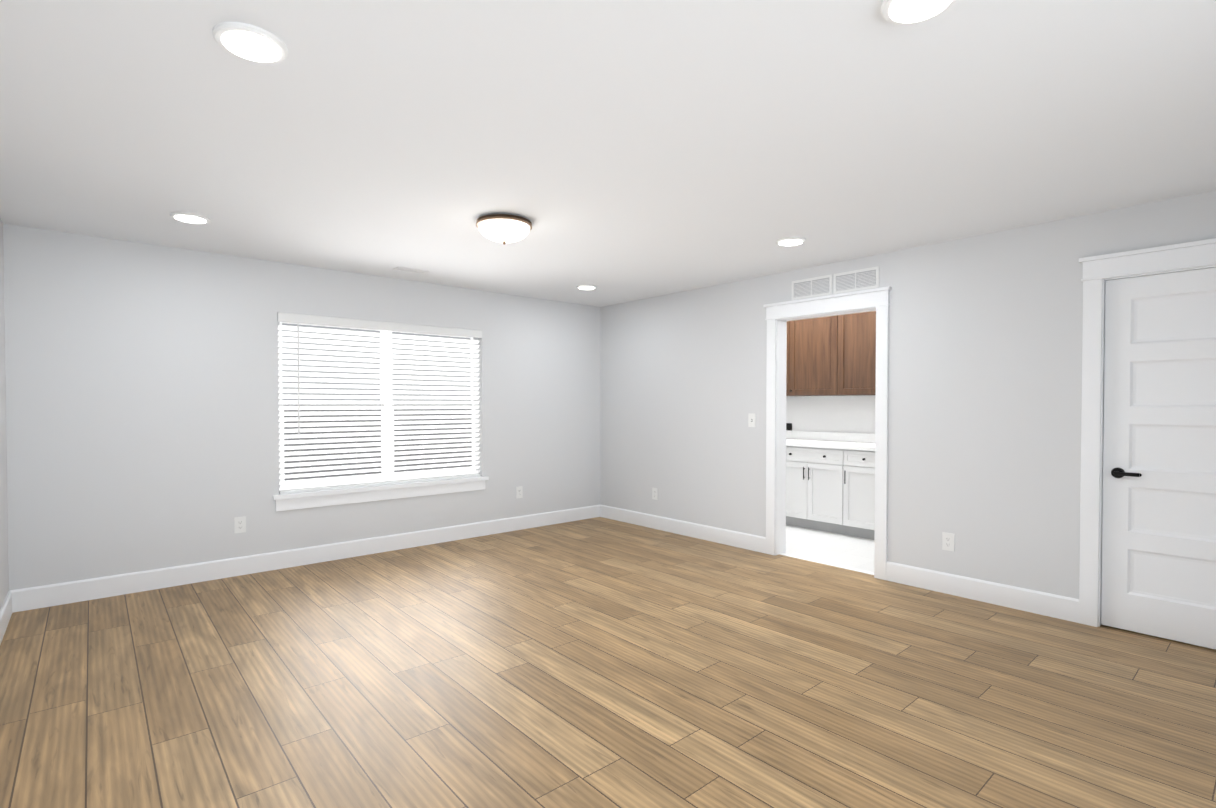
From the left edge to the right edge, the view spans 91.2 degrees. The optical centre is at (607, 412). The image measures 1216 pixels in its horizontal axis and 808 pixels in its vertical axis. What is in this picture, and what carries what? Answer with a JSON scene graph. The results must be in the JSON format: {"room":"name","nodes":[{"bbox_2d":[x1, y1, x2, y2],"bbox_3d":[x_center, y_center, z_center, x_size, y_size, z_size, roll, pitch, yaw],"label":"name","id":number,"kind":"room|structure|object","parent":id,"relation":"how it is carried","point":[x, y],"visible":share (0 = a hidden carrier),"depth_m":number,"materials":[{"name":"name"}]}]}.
{"room":"empty bedroom","nodes":[
{"label":"empty bedroom","id":0,"kind":"room"},
{"bbox_2d":[0,218,8,609],"bbox_3d":[-1.485,0.082,0.990,0.140,2.440,7.140,-1,1,-41],"label":"wall","id":1,"kind":"structure","parent":0,"point":[4,577],"depth_m":3.60,"materials":[{"name":"white paint"}]},
{"bbox_2d":[0,591,11,643],"bbox_3d":[-1.472,1.230,1.112,0.015,0.140,7.000,-1,1,-41],"label":"baseboard","id":2,"kind":"structure","parent":1,"relation":"attached to","point":[5,612],"depth_m":3.48,"materials":[{"name":"white wood"}]},
{"bbox_2d":[3,224,599,589],"bbox_3d":[-1.978,0.013,5.384,5.160,2.440,0.140,-1,1,-41],"label":"wall","id":3,"kind":"structure","parent":0,"point":[141,406],"depth_m":4.39,"materials":[{"name":"white paint"}]},
{"bbox_2d":[234,516,245,532],"bbox_3d":[-2.822,0.859,4.565,0.076,0.122,0.008,-1,1,-41],"label":"electrical outlet","id":4,"kind":"object","parent":3,"relation":"attached to","point":[239,524],"visible":1,"depth_m":4.56,"materials":[{"name":"white plastic"}]},
{"bbox_2d":[9,505,599,612],"bbox_3d":[-1.927,1.164,5.343,4.880,0.140,0.015,-1,1,-41],"label":"baseboard","id":5,"kind":"structure","parent":3,"relation":"attached to","point":[31,598],"depth_m":4.66,"materials":[{"name":"white wood"}]},
{"bbox_2d":[277,322,477,490],"bbox_3d":[-2.011,-0.085,5.410,1.815,1.455,0.055,-1,1,-41],"label":"window","id":6,"kind":"structure","parent":3,"relation":"in","point":[359,329],"depth_m":5.33,"materials":[{"name":"white plastic"}]},
{"bbox_2d":[277,312,481,493],"bbox_3d":[-1.956,-0.084,5.346,1.811,1.450,0.079,-1,1,-41],"label":"window blind","id":7,"kind":"object","parent":6,"relation":"attached to","point":[298,319],"visible":0.9,"depth_m":5.25,"materials":[{"name":"white plastic"}]},
{"bbox_2d":[273,476,488,510],"bbox_3d":[-1.950,0.706,5.356,1.910,0.129,0.125,-1,1,-41],"label":"window sill","id":8,"kind":"structure","parent":3,"relation":"attached to","point":[299,500],"depth_m":5.21,"materials":[{"name":"white wood"}]},
{"bbox_2d":[516,486,522,498],"bbox_3d":[-0.925,0.830,6.213,0.076,0.122,0.008,-1,1,-41],"label":"electrical outlet","id":9,"kind":"object","parent":3,"relation":"attached to","point":[519,491],"visible":1,"depth_m":6.21,"materials":[{"name":"white plastic"}]},
{"bbox_2d":[0,517,1215,807],"bbox_3d":[1.032,1.316,3.289,6.930,0.100,7.280,-1,1,-41],"label":"floor","id":10,"kind":"structure","parent":0,"point":[598,663],"depth_m":2.73,"materials":[{"name":"brown wood"}]},
{"bbox_2d":[786,430,817,526],"bbox_3d":[2.176,0.715,6.548,0.633,1.000,0.394,-1,1,-41],"label":"base cabinet","id":11,"kind":"object","parent":10,"relation":"on","point":[795,440],"depth_m":6.33,"materials":[{"name":"white wood"}]},
{"bbox_2d":[802,432,869,532],"bbox_3d":[2.433,0.720,6.252,0.633,1.000,0.395,-1,1,-41],"label":"base cabinet","id":12,"kind":"object","parent":10,"relation":"on","point":[830,481],"depth_m":6.11,"materials":[{"name":"white wood"}]},
{"bbox_2d":[838,434,874,539],"bbox_3d":[2.701,0.725,5.943,0.633,1.000,0.436,-1,1,-41],"label":"base cabinet","id":13,"kind":"object","parent":10,"relation":"on","point":[856,452],"depth_m":5.83,"materials":[{"name":"white wood"}]},
{"bbox_2d":[0,0,1215,306],"bbox_3d":[1.032,-1.224,3.250,6.930,0.100,7.280,-1,1,-41],"label":"ceiling","id":14,"kind":"structure","parent":0,"point":[620,150],"depth_m":2.44,"materials":[{"name":"white paint"}]},
{"bbox_2d":[170,212,210,223],"bbox_3d":[-2.510,-1.170,3.578,0.200,0.017,0.200,-1,1,-41],"label":"recessed light","id":15,"kind":"object","parent":14,"relation":"in","point":[189,217],"visible":0.98,"depth_m":3.55,"materials":[{"name":"white plastic"}]},
{"bbox_2d":[213,22,287,63],"bbox_3d":[-1.108,-1.143,1.849,0.200,0.017,0.200,-1,1,-41],"label":"recessed light","id":16,"kind":"object","parent":14,"relation":"in","point":[250,42],"visible":0.98,"depth_m":1.83,"materials":[{"name":"white plastic"}]},
{"bbox_2d":[393,267,428,273],"bbox_3d":[-1.653,-1.197,4.998,0.270,0.007,0.100,-1,1,-41],"label":"ceiling vent","id":17,"kind":"object","parent":14,"relation":"in","point":[411,270],"visible":0.96,"depth_m":4.99,"materials":[{"name":"grey metal"}]},
{"bbox_2d":[476,214,531,244],"bbox_3d":[-0.637,-1.107,3.656,0.340,0.146,0.340,-1,1,-41],"label":"flush-mount light","id":18,"kind":"object","parent":14,"relation":"attached to","point":[503,228],"visible":1,"depth_m":3.55,"materials":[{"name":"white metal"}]},
{"bbox_2d":[576,284,596,289],"bbox_3d":[-0.203,-1.203,5.701,0.200,0.017,0.200,-1,1,-41],"label":"recessed light","id":19,"kind":"object","parent":14,"relation":"in","point":[586,287],"visible":1,"depth_m":5.67,"materials":[{"name":"white plastic"}]},
{"bbox_2d":[776,236,805,245],"bbox_3d":[1.258,-1.178,4.096,0.200,0.017,0.200,-1,1,-41],"label":"recessed light","id":20,"kind":"object","parent":14,"relation":"in","point":[790,241],"visible":1,"depth_m":4.06,"materials":[{"name":"white plastic"}]},
{"bbox_2d":[881,0,956,24],"bbox_3d":[0.866,-1.140,1.650,0.200,0.017,0.200,-1,1,-41],"label":"recessed light","id":21,"kind":"object","parent":14,"relation":"in","point":[903,12],"visible":0.98,"depth_m":1.67,"materials":[{"name":"white plastic"}]},
{"bbox_2d":[786,395,874,433],"bbox_3d":[3.549,0.011,5.549,0.140,2.440,7.140,-1,1,-41],"label":"wall","id":22,"kind":"structure","parent":0,"point":[850,414],"depth_m":6.64,"materials":[{"name":"white paint"}]},
{"bbox_2d":[786,423,791,430],"bbox_3d":[2.146,0.172,7.049,0.011,0.100,0.070,-1,1,-41],"label":"outlet","id":23,"kind":"object","parent":22,"relation":"attached to","point":[788,426],"visible":0.79,"depth_m":7.04,"materials":[{"name":"black plastic"}]},
{"bbox_2d":[786,316,841,395],"bbox_3d":[2.342,-0.652,6.550,0.346,0.925,0.700,-1,1,-41],"label":"upper cabinet","id":24,"kind":"object","parent":22,"relation":"attached to","point":[808,340],"depth_m":6.48,"materials":[{"name":"brown wood"}]},
{"bbox_2d":[830,311,875,395],"bbox_3d":[2.716,-0.645,6.120,0.346,0.925,0.700,-1,1,-41],"label":"upper cabinet","id":25,"kind":"object","parent":22,"relation":"attached to","point":[831,355],"depth_m":6.10,"materials":[{"name":"brown wood"}]},
{"bbox_2d":[600,190,1215,598],"bbox_3d":[2.259,0.030,4.335,0.140,2.440,7.000,-1,1,-41],"label":"wall","id":26,"kind":"structure","parent":0,"point":[984,408],"depth_m":4.16,"materials":[{"name":"white paint"}]},
{"bbox_2d":[652,488,657,499],"bbox_3d":[0.493,0.852,6.267,0.008,0.122,0.076,-1,1,-41],"label":"electrical outlet","id":27,"kind":"object","parent":26,"relation":"attached to","point":[655,493],"visible":1,"depth_m":6.26,"materials":[{"name":"white plastic"}]},
{"bbox_2d":[600,504,765,552],"bbox_3d":[0.648,1.153,6.088,0.015,0.140,2.269,-1,1,-41],"label":"baseboard","id":28,"kind":"structure","parent":26,"relation":"attached to","point":[729,537],"depth_m":5.90,"materials":[{"name":"white wood"}]},
{"bbox_2d":[748,413,755,426],"bbox_3d":[1.287,0.066,5.333,0.018,0.122,0.076,-1,1,-41],"label":"light switch","id":29,"kind":"object","parent":26,"relation":"attached to","point":[751,419],"visible":1,"depth_m":5.33,"materials":[{"name":"white plastic"}]},
{"bbox_2d":[792,274,831,299],"bbox_3d":[1.670,-1.028,4.884,0.007,0.158,0.360,-1,1,-41],"label":"air vent","id":30,"kind":"object","parent":26,"relation":"in","point":[812,287],"visible":1,"depth_m":4.88,"materials":[{"name":"grey metal"}]},
{"bbox_2d":[780,553,873,574],"bbox_3d":[1.796,1.237,4.890,0.045,0.008,0.859,-1,1,-41],"label":"trim","id":31,"kind":"structure","parent":26,"relation":"attached to","point":[835,565],"depth_m":4.87,"materials":[{"name":"white wood"}]},
{"bbox_2d":[764,286,890,579],"bbox_3d":[1.794,0.151,4.871,0.220,2.180,1.083,-1,1,-41],"label":"trim","id":32,"kind":"structure","parent":26,"relation":"attached to","point":[779,315],"depth_m":4.95,"materials":[{"name":"white wood"}]},
{"bbox_2d":[833,266,878,293],"bbox_3d":[1.916,-1.024,4.601,0.007,0.158,0.360,-1,1,-41],"label":"air vent","id":33,"kind":"object","parent":26,"relation":"in","point":[857,280],"visible":1,"depth_m":4.59,"materials":[{"name":"grey metal"}]},
{"bbox_2d":[942,532,954,551],"bbox_3d":[2.357,0.893,4.122,0.008,0.122,0.076,-1,1,-41],"label":"electrical outlet","id":34,"kind":"object","parent":26,"relation":"attached to","point":[948,541],"visible":1,"depth_m":4.12,"materials":[{"name":"white plastic"}]},
{"bbox_2d":[886,561,1078,622],"bbox_3d":[2.456,1.185,4.008,0.015,0.140,1.148,-1,1,-41],"label":"baseboard","id":35,"kind":"structure","parent":26,"relation":"attached to","point":[1044,603],"depth_m":3.93,"materials":[{"name":"white wood"}]},
{"bbox_2d":[1079,238,1215,626],"bbox_3d":[3.204,0.177,3.249,0.220,2.180,0.992,-1,1,-41],"label":"door frame","id":36,"kind":"structure","parent":26,"relation":"attached to","point":[1099,271],"depth_m":3.50,"materials":[{"name":"white wood"}]},
{"bbox_2d":[1101,268,1215,648],"bbox_3d":[3.161,0.243,3.212,0.094,2.028,0.762,-1,1,-41],"label":"door","id":37,"kind":"structure","parent":26,"relation":"in","point":[1159,521],"depth_m":3.32,"materials":[{"name":"white wood"}]}
]}

